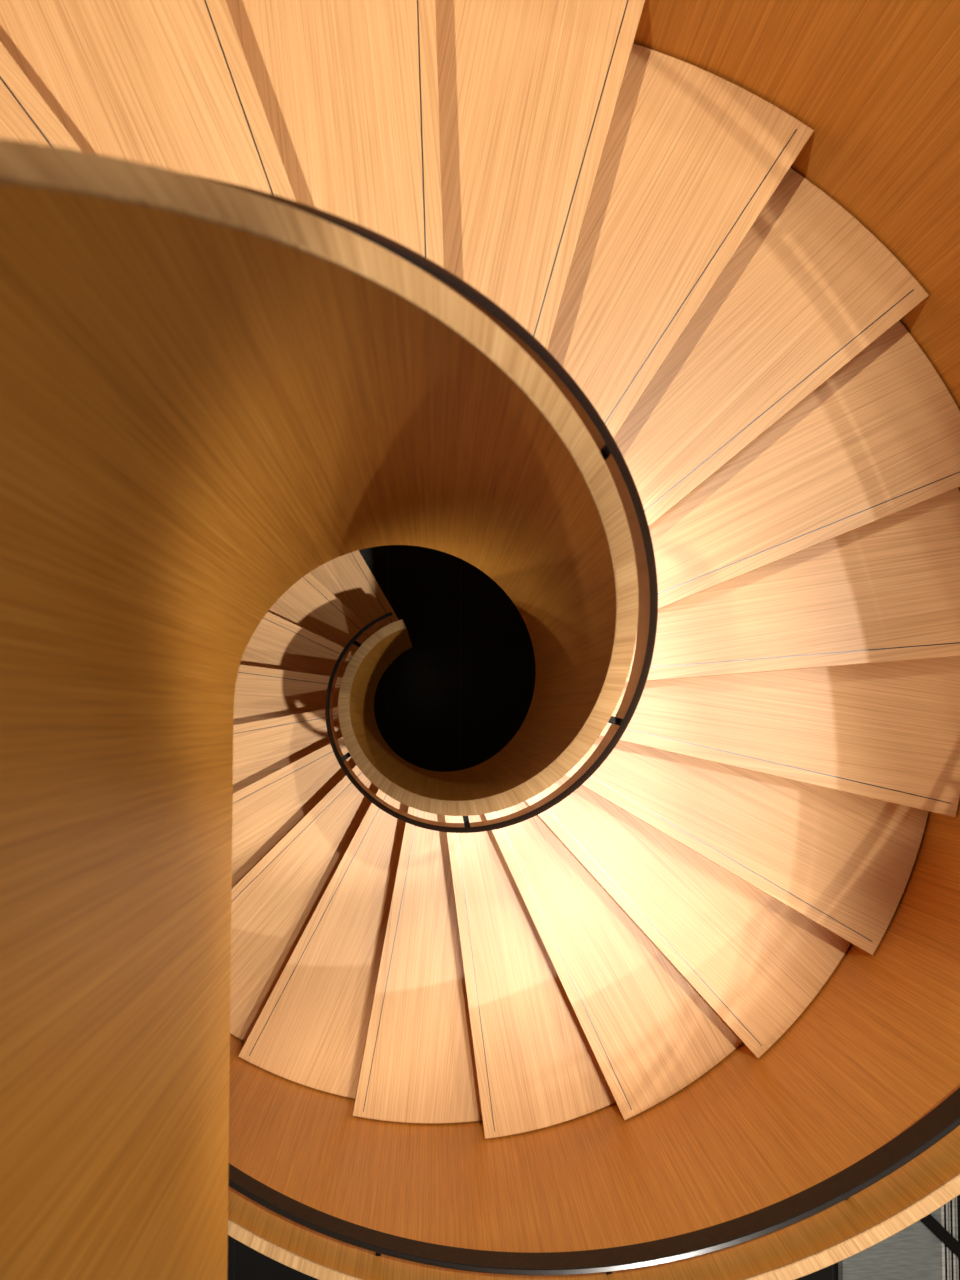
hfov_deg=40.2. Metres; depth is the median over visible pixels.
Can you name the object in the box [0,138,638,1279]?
balustrade
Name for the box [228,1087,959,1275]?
handrail
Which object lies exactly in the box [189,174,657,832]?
handrail
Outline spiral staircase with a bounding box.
[0,0,959,1138]
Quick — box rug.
[836,1195,959,1279]
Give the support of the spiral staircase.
on the floor
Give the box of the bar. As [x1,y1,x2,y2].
[920,1214,959,1258]
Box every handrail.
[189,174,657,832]
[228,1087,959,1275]
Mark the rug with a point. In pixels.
(915, 1252)
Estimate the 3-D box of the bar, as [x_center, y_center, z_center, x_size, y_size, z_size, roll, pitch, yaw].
[2.004,2.561,5.542,1.435,0.049,0.047,44,86,1]
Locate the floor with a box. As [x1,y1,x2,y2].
[227,545,835,1279]
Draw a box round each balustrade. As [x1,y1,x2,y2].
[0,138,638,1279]
[228,0,959,1279]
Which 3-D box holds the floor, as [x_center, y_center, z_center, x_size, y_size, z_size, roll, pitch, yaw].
[-0.186,0.261,5.687,11.900,0.105,11.900,0,87,-2]
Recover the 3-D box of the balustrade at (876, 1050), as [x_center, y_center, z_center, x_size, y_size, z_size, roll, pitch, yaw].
[-0.090,0.099,2.909,2.686,5.461,2.686,0,87,-2]

